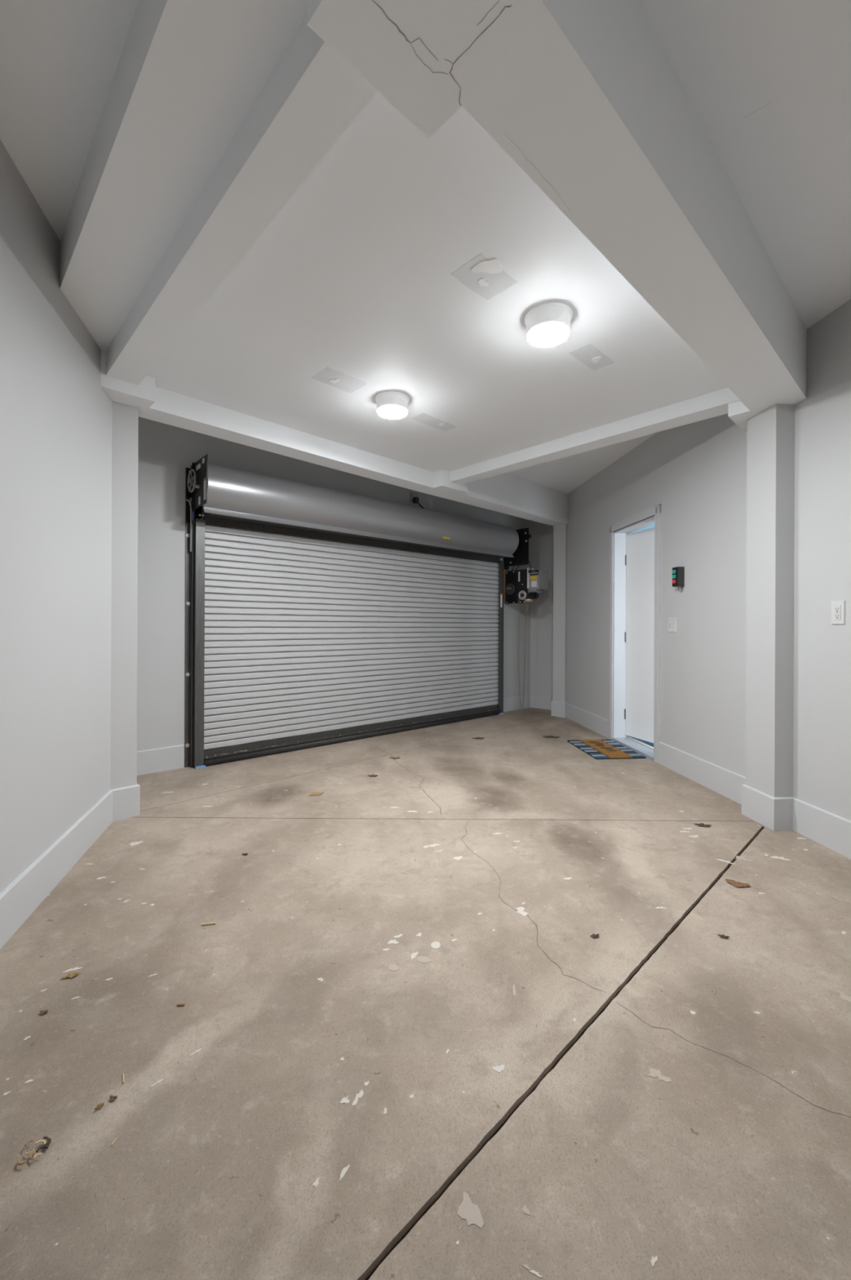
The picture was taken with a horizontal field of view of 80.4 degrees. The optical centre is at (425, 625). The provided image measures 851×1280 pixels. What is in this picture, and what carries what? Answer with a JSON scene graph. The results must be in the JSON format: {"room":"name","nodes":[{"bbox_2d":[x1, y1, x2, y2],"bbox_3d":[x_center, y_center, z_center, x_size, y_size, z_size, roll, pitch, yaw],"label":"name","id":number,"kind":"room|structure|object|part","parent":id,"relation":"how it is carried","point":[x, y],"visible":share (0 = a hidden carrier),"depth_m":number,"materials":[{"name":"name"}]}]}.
{"room":"garage","nodes":[
{"label":"garage","id":0,"kind":"room"},
{"bbox_2d":[0,139,112,893],"bbox_3d":[-1.160,-0.490,0.289,0.160,3.270,5.417,0,0,-16],"label":"wall","id":1,"kind":"structure","parent":0,"point":[56,413],"depth_m":2.09,"materials":[{"name":"paint"}]},
{"bbox_2d":[0,789,112,949],"bbox_3d":[-1.081,1.040,0.304,0.014,0.190,5.402,0,0,-16],"label":"baseboard","id":2,"kind":"structure","parent":1,"relation":"attached to","point":[19,900],"depth_m":2.11,"materials":[{"name":"paint"}]},
{"bbox_2d":[111,400,140,821],"bbox_3d":[-1.856,-0.078,2.934,0.308,2.440,0.183,0,0,-44],"label":"wall pillar","id":3,"kind":"structure","parent":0,"point":[126,789],"depth_m":2.92,"materials":[{"name":"paint"}]},
{"bbox_3d":[-1.861,1.037,2.934,0.308,0.190,0.183,0,0,-44],"label":"baseboard","id":4,"kind":"part","parent":3,"relation":"part of","materials":[{"name":"paint"}]},
{"bbox_2d":[137,416,530,751],"bbox_3d":[-0.422,-0.487,5.399,5.460,3.270,0.150,0,0,-42],"label":"wall","id":5,"kind":"structure","parent":0,"point":[166,451],"depth_m":3.93,"materials":[{"name":"paint"}]},
{"bbox_2d":[137,744,184,775],"bbox_3d":[-2.135,1.036,3.765,0.618,0.190,0.014,0,0,-42],"label":"baseboard","id":6,"kind":"structure","parent":5,"relation":"attached to","point":[171,757],"depth_m":3.85,"materials":[{"name":"paint"}]},
{"bbox_2d":[184,453,528,768],"bbox_3d":[-0.279,-0.064,5.165,4.015,2.394,0.393,0,0,-42],"label":"roller shutter","id":7,"kind":"object","parent":5,"relation":"attached to","point":[313,613],"visible":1,"depth_m":4.72,"materials":[{"name":"metal"}]},
{"bbox_3d":[-1.844,-0.788,3.963,0.017,0.420,0.020,0,0,-19],"label":"latch rod","id":8,"kind":"part","parent":7,"relation":"part of","materials":[{"name":"grey metal"}]},
{"bbox_3d":[-1.848,-1.011,4.017,0.122,0.465,0.008,0,0,-42],"label":"wall plate","id":9,"kind":"part","parent":7,"relation":"part of","materials":[{"name":"black metal"}]},
{"bbox_3d":[-1.824,0.146,3.982,0.115,1.959,0.100,0,0,-42],"label":"guide rail","id":10,"kind":"part","parent":7,"relation":"part of","materials":[{"name":"metal"}]},
{"bbox_3d":[-1.742,-1.033,3.854,0.019,0.470,0.377,0,0,-42],"label":"plate","id":11,"kind":"part","parent":7,"relation":"part of","materials":[{"name":"black metal"}]},
{"bbox_2d":[203,462,519,557],"bbox_3d":[-0.350,-1.039,5.078,3.684,0.400,0.364,0,0,-42],"label":"hood","id":12,"kind":"object","parent":7,"relation":"attached to","point":[232,496],"depth_m":4.56,"materials":[{"name":"metal"}]},
{"bbox_3d":[0.954,0.159,6.463,0.115,1.959,0.100,0,0,-42],"label":"guide rail","id":13,"kind":"part","parent":7,"relation":"part of","materials":[{"name":"metal"}]},
{"bbox_3d":[1.183,-0.980,6.467,0.105,0.510,0.392,0,0,-42],"label":"plate","id":14,"kind":"part","parent":7,"relation":"part of","materials":[{"name":"black metal"}]},
{"bbox_2d":[410,493,424,508],"bbox_3d":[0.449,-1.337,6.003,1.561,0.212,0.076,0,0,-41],"label":"power socket","id":15,"kind":"object","parent":5,"relation":"attached to","point":[414,497],"visible":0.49,"depth_m":5.51,"materials":[{"name":"plastic"}]},
{"bbox_2d":[427,498,433,510],"bbox_3d":[0.058,-1.367,5.714,0.070,0.115,0.014,0,0,-42],"label":"plate","id":16,"kind":"object","parent":5,"relation":"attached to","point":[430,502],"visible":0.98,"depth_m":5.71,"materials":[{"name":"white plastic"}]},
{"bbox_2d":[503,694,530,711],"bbox_3d":[1.214,1.050,6.756,0.600,0.190,0.014,0,0,-42],"label":"baseboard","id":17,"kind":"structure","parent":5,"relation":"attached to","point":[510,704],"depth_m":6.75,"materials":[{"name":"paint"}]},
{"bbox_2d":[504,560,548,604],"bbox_3d":[1.267,-0.541,6.447,0.285,0.530,0.536,0,0,-42],"label":"motor","id":18,"kind":"object","parent":5,"relation":"attached to","point":[517,583],"visible":1,"depth_m":6.34,"materials":[{"name":"grey metal"}]},
{"bbox_3d":[1.161,-0.490,6.450,0.010,0.426,0.354,0,0,-42],"label":"mounting plate","id":19,"kind":"part","parent":18,"relation":"part of","materials":[{"name":"black metal"}]},
{"bbox_2d":[0,707,850,1279],"bbox_3d":[0.270,1.165,2.350,6.550,0.092,10.100,0,0,0],"label":"floor","id":20,"kind":"structure","parent":0,"point":[402,1045],"depth_m":1.41,"materials":[{"name":"concrete"}]},
{"bbox_2d":[17,1136,51,1165],"bbox_3d":[-0.833,1.119,1.071,0.050,0.010,0.053,0,0,-12],"label":"wood shavings","id":21,"kind":"object","parent":20,"relation":"on","point":[46,1144],"visible":1,"depth_m":1.08,"materials":[{"name":"wood"}]},
{"bbox_2d":[40,1009,48,1014],"bbox_3d":[-1.106,1.120,1.457,0.023,0.006,0.013,0,0,-10],"label":"dry leaf","id":22,"kind":"object","parent":20,"relation":"on","point":[42,1012],"visible":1,"depth_m":1.46,"materials":[{"name":"brown plant"}]},
{"bbox_2d":[62,971,80,978],"bbox_3d":[-1.134,1.120,1.612,0.049,0.007,0.024,0,0,-8],"label":"dry leaf","id":23,"kind":"object","parent":20,"relation":"on","point":[71,975],"visible":1,"depth_m":1.61,"materials":[{"name":"brown plant"}]},
{"bbox_2d":[62,966,84,973],"bbox_3d":[-1.152,1.125,1.645,0.058,0.001,0.016,0,0,-25],"label":"chip","id":24,"kind":"object","parent":20,"relation":"on","point":[68,969],"depth_m":1.64,"materials":[{"name":"white paint"}]},
{"bbox_2d":[94,1102,104,1110],"bbox_3d":[-0.760,1.122,1.175,0.020,0.007,0.010,0,0,-28],"label":"dry leaf","id":25,"kind":"object","parent":20,"relation":"on","point":[100,1104],"visible":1,"depth_m":1.17,"materials":[{"name":"brown plant"}]},
{"bbox_2d":[109,1095,117,1101],"bbox_3d":[-0.742,1.122,1.194,0.019,0.006,0.010,0,0,0],"label":"dry leaf","id":26,"kind":"object","parent":20,"relation":"on","point":[111,1097],"visible":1,"depth_m":1.20,"materials":[{"name":"brown plant"}]},
{"bbox_2d":[129,840,143,846],"bbox_3d":[-1.492,1.123,2.589,0.052,0.001,0.062,0,0,0],"label":"chip","id":27,"kind":"object","parent":20,"relation":"on","point":[132,843],"depth_m":2.59,"materials":[{"name":"white paint"}]},
{"bbox_2d":[150,1078,164,1087],"bbox_3d":[-0.660,1.127,1.239,0.008,0.001,0.033,0,0,35],"label":"chip","id":28,"kind":"object","parent":20,"relation":"on","point":[157,1082],"depth_m":1.24,"materials":[{"name":"white paint"}]},
{"bbox_2d":[177,1003,185,1006],"bbox_3d":[-0.724,1.123,1.491,0.022,0.007,0.007,0,0,-5],"label":"chip","id":29,"kind":"object","parent":20,"relation":"on","point":[178,1004],"visible":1,"depth_m":1.49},
{"bbox_2d":[189,1048,201,1056],"bbox_3d":[-0.605,1.127,1.329,0.008,0.001,0.033,0,0,35],"label":"chip","id":30,"kind":"object","parent":20,"relation":"on","point":[194,1051],"depth_m":1.33,"materials":[{"name":"white paint"}]},
{"bbox_2d":[201,922,216,925],"bbox_3d":[-0.815,1.123,1.893,0.051,0.007,0.008,0,0,-10],"label":"straw","id":31,"kind":"object","parent":20,"relation":"on","point":[208,923],"visible":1,"depth_m":1.89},
{"bbox_2d":[312,1176,321,1187],"bbox_3d":[-0.220,1.129,1.022,0.011,0.001,0.022,0,0,20],"label":"chip","id":32,"kind":"object","parent":20,"relation":"on","point":[317,1180],"depth_m":1.02,"materials":[{"name":"white paint"}]},
{"bbox_2d":[310,791,324,795],"bbox_3d":[-0.727,1.122,3.354,0.111,0.007,0.054,0,0,-18],"label":"dry leaf","id":33,"kind":"object","parent":20,"relation":"on","point":[315,793],"visible":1,"depth_m":3.36,"materials":[{"name":"brown plant"}]},
{"bbox_2d":[339,1164,350,1181],"bbox_3d":[-0.169,1.129,1.038,0.010,0.001,0.035,0,0,20],"label":"chip","id":34,"kind":"object","parent":20,"relation":"on","point":[344,1170],"depth_m":1.04,"materials":[{"name":"white paint"}]},
{"bbox_2d":[340,1096,350,1103],"bbox_3d":[-0.191,1.129,1.198,0.024,0.001,0.019,0,0,0],"label":"chip","id":35,"kind":"object","parent":20,"relation":"on","point":[344,1100],"depth_m":1.20,"materials":[{"name":"white paint"}]},
{"bbox_2d":[352,1089,364,1106],"bbox_3d":[-0.160,1.129,1.203,0.016,0.001,0.046,0,0,15],"label":"chip","id":36,"kind":"object","parent":20,"relation":"on","point":[357,1095],"depth_m":1.20,"materials":[{"name":"white paint"}]},
{"bbox_2d":[386,938,399,944],"bbox_3d":[-0.115,1.129,1.797,0.042,0.001,0.029,0,0,0],"label":"chip","id":37,"kind":"object","parent":20,"relation":"on","point":[389,941],"depth_m":1.80,"materials":[{"name":"white paint"}]},
{"bbox_2d":[388,964,399,971],"bbox_3d":[-0.104,1.129,1.661,0.034,0.001,0.035,0,0,0],"label":"chip","id":38,"kind":"object","parent":20,"relation":"on","point":[392,967],"depth_m":1.66,"materials":[{"name":"beige paint"}]},
{"bbox_2d":[393,933,402,937],"bbox_3d":[-0.099,1.129,1.827,0.036,0.001,0.018,0,0,-20],"label":"chip","id":39,"kind":"object","parent":20,"relation":"on","point":[395,935],"depth_m":1.83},
{"bbox_2d":[411,951,418,959],"bbox_3d":[-0.040,1.129,1.721,0.020,0.001,0.046,0,0,15],"label":"chip","id":40,"kind":"object","parent":20,"relation":"on","point":[415,955],"depth_m":1.72,"materials":[{"name":"white paint"}]},
{"bbox_2d":[417,955,432,963],"bbox_3d":[-0.004,1.130,1.700,0.051,0.001,0.035,0,0,0],"label":"chip","id":41,"kind":"object","parent":20,"relation":"on","point":[420,959],"depth_m":1.70,"materials":[{"name":"beige paint"}]},
{"bbox_2d":[429,844,439,847],"bbox_3d":[0.047,1.130,2.582,0.061,0.001,0.038,0,0,0],"label":"chip","id":42,"kind":"object","parent":20,"relation":"on","point":[430,845],"depth_m":2.58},
{"bbox_2d":[431,941,440,948],"bbox_3d":[0.036,1.130,1.778,0.034,0.001,0.039,0,0,0],"label":"chip","id":43,"kind":"object","parent":20,"relation":"on","point":[434,944],"depth_m":1.78,"materials":[{"name":"white paint"}]},
{"bbox_2d":[453,856,462,860],"bbox_3d":[0.157,1.130,2.442,0.044,0.001,0.042,0,0,0],"label":"chip","id":44,"kind":"object","parent":20,"relation":"on","point":[455,858],"depth_m":2.44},
{"bbox_2d":[457,1191,484,1228],"bbox_3d":[0.083,1.130,0.973,0.047,0.001,0.066,0,0,-10],"label":"chip","id":45,"kind":"object","parent":20,"relation":"on","point":[470,1205],"depth_m":0.97,"materials":[{"name":"white paint"}]},
{"bbox_2d":[493,1064,505,1072],"bbox_3d":[0.187,1.130,1.284,0.032,0.001,0.023,0,0,0],"label":"chip","id":46,"kind":"object","parent":20,"relation":"on","point":[496,1068],"depth_m":1.28,"materials":[{"name":"white paint"}]},
{"bbox_2d":[513,983,515,995],"bbox_3d":[0.275,1.131,1.561,0.009,0.001,0.052,0,0,8],"label":"chip","id":47,"kind":"object","parent":20,"relation":"on","point":[514,984],"depth_m":1.56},
{"bbox_2d":[516,906,528,915],"bbox_3d":[0.384,1.131,1.992,0.049,0.001,0.062,0,0,-40],"label":"chip","id":48,"kind":"object","parent":20,"relation":"on","point":[521,911],"depth_m":1.99,"materials":[{"name":"white paint"}]},
{"bbox_2d":[521,1263,530,1270],"bbox_3d":[0.177,1.130,0.887,0.016,0.001,0.006,0,0,20],"label":"chip","id":49,"kind":"object","parent":20,"relation":"on","point":[524,1266],"depth_m":0.89,"materials":[{"name":"white paint"}]},
{"bbox_2d":[522,1204,529,1215],"bbox_3d":[0.193,1.131,0.974,0.014,0.001,0.019,0,0,0],"label":"chip","id":50,"kind":"object","parent":20,"relation":"on","point":[526,1207],"depth_m":0.97,"materials":[{"name":"white paint"}]},
{"bbox_2d":[528,1270,542,1277],"bbox_3d":[0.193,1.131,0.879,0.024,0.001,0.006,0,0,25],"label":"chip","id":51,"kind":"object","parent":20,"relation":"on","point":[532,1273],"depth_m":0.88,"materials":[{"name":"white paint"}]},
{"bbox_2d":[542,735,560,737],"bbox_3d":[1.276,1.131,5.102,0.177,0.007,0.098,0,0,10],"label":"dry leaf","id":52,"kind":"object","parent":20,"relation":"on","point":[548,736],"visible":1,"depth_m":5.10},
{"bbox_2d":[590,933,599,937],"bbox_3d":[0.616,1.128,1.830,0.038,0.007,0.021,0,0,-20],"label":"dry leaf","id":53,"kind":"object","parent":20,"relation":"on","point":[593,935],"visible":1,"depth_m":1.83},
{"bbox_2d":[567,739,646,759],"bbox_3d":[1.633,1.129,4.609,0.440,0.017,0.668,0,0,-5],"label":"doormat","id":54,"kind":"object","parent":20,"relation":"on","point":[597,748],"visible":1,"depth_m":4.54,"materials":[{"name":"blue fabric"}]},
{"bbox_3d":[1.639,1.126,4.610,0.200,0.010,0.660,0,0,-5],"label":"coir panel","id":55,"kind":"part","parent":54,"relation":"part of","materials":[{"name":"orange wicker"}]},
{"bbox_2d":[600,746,613,750],"bbox_3d":[1.652,1.124,4.582,0.114,0.007,0.097,0,0,17],"label":"print","id":56,"kind":"object","parent":54,"relation":"on","point":[602,748],"depth_m":4.57},
{"bbox_2d":[650,1255,657,1266],"bbox_3d":[0.406,1.131,0.897,0.021,0.001,0.010,0,0,-40],"label":"chip","id":57,"kind":"object","parent":20,"relation":"on","point":[654,1259],"depth_m":0.90,"materials":[{"name":"white paint"}]},
{"bbox_2d":[647,1067,671,1082],"bbox_3d":[0.584,1.132,1.267,0.054,0.001,0.040,0,0,0],"label":"chip","id":58,"kind":"object","parent":20,"relation":"on","point":[654,1074],"depth_m":1.27,"materials":[{"name":"white paint"}]},
{"bbox_2d":[694,822,711,826],"bbox_3d":[1.573,1.132,2.854,0.090,0.007,0.049,0,0,10],"label":"dry leaf","id":59,"kind":"object","parent":20,"relation":"on","point":[700,824],"visible":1,"depth_m":2.85,"materials":[{"name":"brown plant"}]},
{"bbox_2d":[717,933,729,938],"bbox_3d":[1.083,1.130,1.830,0.038,0.007,0.021,0,0,20],"label":"dry leaf","id":60,"kind":"object","parent":20,"relation":"on","point":[721,935],"visible":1,"depth_m":1.83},
{"bbox_2d":[715,858,736,864],"bbox_3d":[1.444,1.136,2.423,0.090,0.001,0.022,0,0,40],"label":"chip","id":61,"kind":"object","parent":20,"relation":"on","point":[726,861],"depth_m":2.42,"materials":[{"name":"white paint"}]},
{"bbox_2d":[719,838,737,841],"bbox_3d":[1.593,1.137,2.660,0.090,0.001,0.040,0,0,0],"label":"chip","id":62,"kind":"object","parent":20,"relation":"on","point":[720,839],"depth_m":2.66,"materials":[{"name":"white paint"}]},
{"bbox_2d":[724,878,751,887],"bbox_3d":[1.366,1.131,2.200,0.098,0.006,0.055,0,0,28],"label":"dry leaf","id":63,"kind":"object","parent":20,"relation":"on","point":[737,884],"visible":1,"depth_m":2.20,"materials":[{"name":"brown plant"}]},
{"bbox_2d":[735,855,754,862],"bbox_3d":[1.543,1.137,2.450,0.079,0.001,0.060,0,0,0],"label":"chip","id":64,"kind":"object","parent":20,"relation":"on","point":[741,858],"depth_m":2.45,"materials":[{"name":"white paint"}]},
{"bbox_2d":[770,856,791,860],"bbox_3d":[1.732,1.137,2.462,0.090,0.001,0.038,0,0,25],"label":"chip","id":65,"kind":"object","parent":20,"relation":"on","point":[776,858],"depth_m":2.46,"materials":[{"name":"white paint"}]},
{"bbox_2d":[838,990,850,1003],"bbox_3d":[1.283,1.135,1.534,0.039,0.001,0.062,0,0,0],"label":"chip","id":66,"kind":"object","parent":20,"relation":"on","point":[844,996],"depth_m":1.54,"materials":[{"name":"beige paint"}]},
{"bbox_2d":[0,0,850,525],"bbox_3d":[1.824,-1.522,2.475,10.035,0.580,10.549,0,0,0],"label":"ceiling","id":67,"kind":"structure","parent":0,"point":[271,220],"depth_m":1.74,"materials":[{"name":"paint"}]},
{"bbox_3d":[-0.841,-1.590,1.653,0.338,0.228,3.160,0,0,-44],"label":"soffit panel","id":68,"kind":"part","parent":67,"relation":"part of","materials":[{"name":"paint"}]},
{"bbox_2d":[375,391,409,418],"bbox_3d":[-0.207,-1.366,3.146,0.212,0.090,0.212,0,0,0],"label":"ceiling light","id":69,"kind":"object","parent":67,"relation":"attached to","point":[390,404],"visible":1,"depth_m":3.08,"materials":[{"name":"white plastic"}]},
{"bbox_3d":[0.093,-1.555,2.894,2.730,0.290,2.660,0,0,-44],"label":"panel","id":70,"kind":"part","parent":67,"relation":"part of","materials":[{"name":"paint"}]},
{"bbox_2d":[524,302,573,346],"bbox_3d":[0.562,-1.362,2.304,0.212,0.090,0.212,0,0,0],"label":"ceiling light","id":71,"kind":"object","parent":67,"relation":"attached to","point":[548,324],"visible":1,"depth_m":2.24,"materials":[{"name":"white plastic"}]},
{"bbox_3d":[0.592,-1.658,4.231,6.100,0.078,3.900,0,0,-44],"label":"panel","id":72,"kind":"part","parent":67,"relation":"part of","materials":[{"name":"paint"}]},
{"bbox_3d":[3.435,-1.642,1.554,5.700,0.085,3.900,0,0,-44],"label":"panel","id":73,"kind":"part","parent":67,"relation":"part of","materials":[{"name":"paint"}]},
{"bbox_2d":[529,520,552,696],"bbox_3d":[1.665,-0.478,6.972,0.380,3.270,0.281,0,0,38],"label":"wall","id":74,"kind":"structure","parent":0,"point":[541,539],"depth_m":6.86,"materials":[{"name":"paint"}]},
{"bbox_2d":[529,693,551,710],"bbox_3d":[1.565,1.052,6.863,0.324,0.190,0.014,0,0,39],"label":"baseboard","id":75,"kind":"structure","parent":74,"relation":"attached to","point":[537,701],"depth_m":6.85,"materials":[{"name":"paint"}]},
{"bbox_2d":[551,524,567,717],"bbox_3d":[1.758,-0.102,6.353,0.298,2.520,0.198,0,0,-44],"label":"wall pillar","id":76,"kind":"structure","parent":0,"point":[558,704],"depth_m":6.25,"materials":[{"name":"paint"}]},
{"bbox_3d":[1.753,1.053,6.353,0.298,0.190,0.198,0,0,-44],"label":"baseboard","id":77,"kind":"part","parent":76,"relation":"part of","materials":[{"name":"paint"}]},
{"bbox_2d":[629,524,654,533],"bbox_3d":[2.784,-0.148,4.231,1.733,2.620,3.162,0,0,0],"label":"wall","id":78,"kind":"structure","parent":0,"point":[653,525],"depth_m":5.71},
{"bbox_2d":[551,298,850,821],"bbox_3d":[2.186,-0.475,2.138,0.130,3.270,9.303,0,0,-5],"label":"wall","id":79,"kind":"structure","parent":0,"point":[696,471],"depth_m":3.35,"materials":[{"name":"paint"}]},
{"bbox_2d":[551,696,608,738],"bbox_3d":[1.765,1.053,5.909,0.014,0.190,1.707,0,0,-5],"label":"baseboard","id":80,"kind":"structure","parent":79,"relation":"attached to","point":[600,725],"depth_m":5.54,"materials":[{"name":"paint"}]},
{"bbox_2d":[608,503,661,763],"bbox_3d":[2.051,0.077,4.614,0.353,2.145,0.914,0,0,-5],"label":"door","id":81,"kind":"structure","parent":79,"relation":"in","point":[635,557],"depth_m":4.82,"materials":[{"name":"paint"}]},
{"bbox_3d":[1.847,0.076,5.017,0.020,2.145,0.074,0,0,-5],"label":"casing","id":82,"kind":"part","parent":81,"relation":"part of","materials":[{"name":"paint"}]},
{"bbox_3d":[1.890,-0.960,4.599,0.020,0.074,0.914,0,0,-5],"label":"head casing","id":83,"kind":"part","parent":81,"relation":"part of","materials":[{"name":"paint"}]},
{"bbox_3d":[1.923,0.076,4.181,0.020,2.145,0.074,0,0,-5],"label":"casing","id":84,"kind":"part","parent":81,"relation":"part of","materials":[{"name":"paint"}]},
{"bbox_2d":[668,617,676,632],"bbox_3d":[1.944,0.000,3.978,0.016,0.114,0.107,0,0,-5],"label":"light switch","id":85,"kind":"object","parent":79,"relation":"attached to","point":[672,621],"visible":1,"depth_m":3.96,"materials":[{"name":"white plastic"}]},
{"bbox_2d":[672,566,684,591],"bbox_3d":[1.933,-0.349,3.859,0.067,0.188,0.072,0,0,-5],"label":"control box","id":86,"kind":"object","parent":79,"relation":"attached to","point":[678,572],"visible":1,"depth_m":3.83,"materials":[{"name":"plastic"}]},
{"bbox_3d":[1.910,-0.370,3.857,0.004,0.137,0.064,0,0,-5],"label":"plate","id":87,"kind":"part","parent":86,"relation":"part of","materials":[{"name":"black metal"}]},
{"bbox_2d":[793,796,850,858],"bbox_3d":[2.278,1.055,0.255,0.014,0.190,5.133,0,0,-5],"label":"baseboard","id":88,"kind":"structure","parent":79,"relation":"attached to","point":[833,831],"depth_m":2.61,"materials":[{"name":"paint"}]},
{"bbox_2d":[831,600,845,624],"bbox_3d":[2.078,-0.063,2.537,0.010,0.120,0.075,0,0,-5],"label":"power outlet","id":89,"kind":"object","parent":79,"relation":"attached to","point":[838,607],"visible":1,"depth_m":2.53,"materials":[{"name":"white plastic"}]},
{"bbox_2d":[658,742,745,804],"bbox_3d":[1.975,1.054,3.589,0.014,0.190,1.115,0,0,-5],"label":"baseboard","id":90,"kind":"structure","parent":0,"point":[727,783],"depth_m":3.57,"materials":[{"name":"paint"}]},
{"bbox_2d":[742,403,795,831],"bbox_3d":[2.002,-0.151,2.919,0.160,2.620,0.252,0,0,-5],"label":"wall pillar","id":91,"kind":"structure","parent":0,"point":[767,792],"depth_m":2.83,"materials":[{"name":"paint"}]},
{"bbox_3d":[1.997,1.054,2.919,0.160,0.190,0.252,0,0,-5],"label":"baseboard","id":92,"kind":"part","parent":91,"relation":"part of","materials":[{"name":"paint"}]}
]}

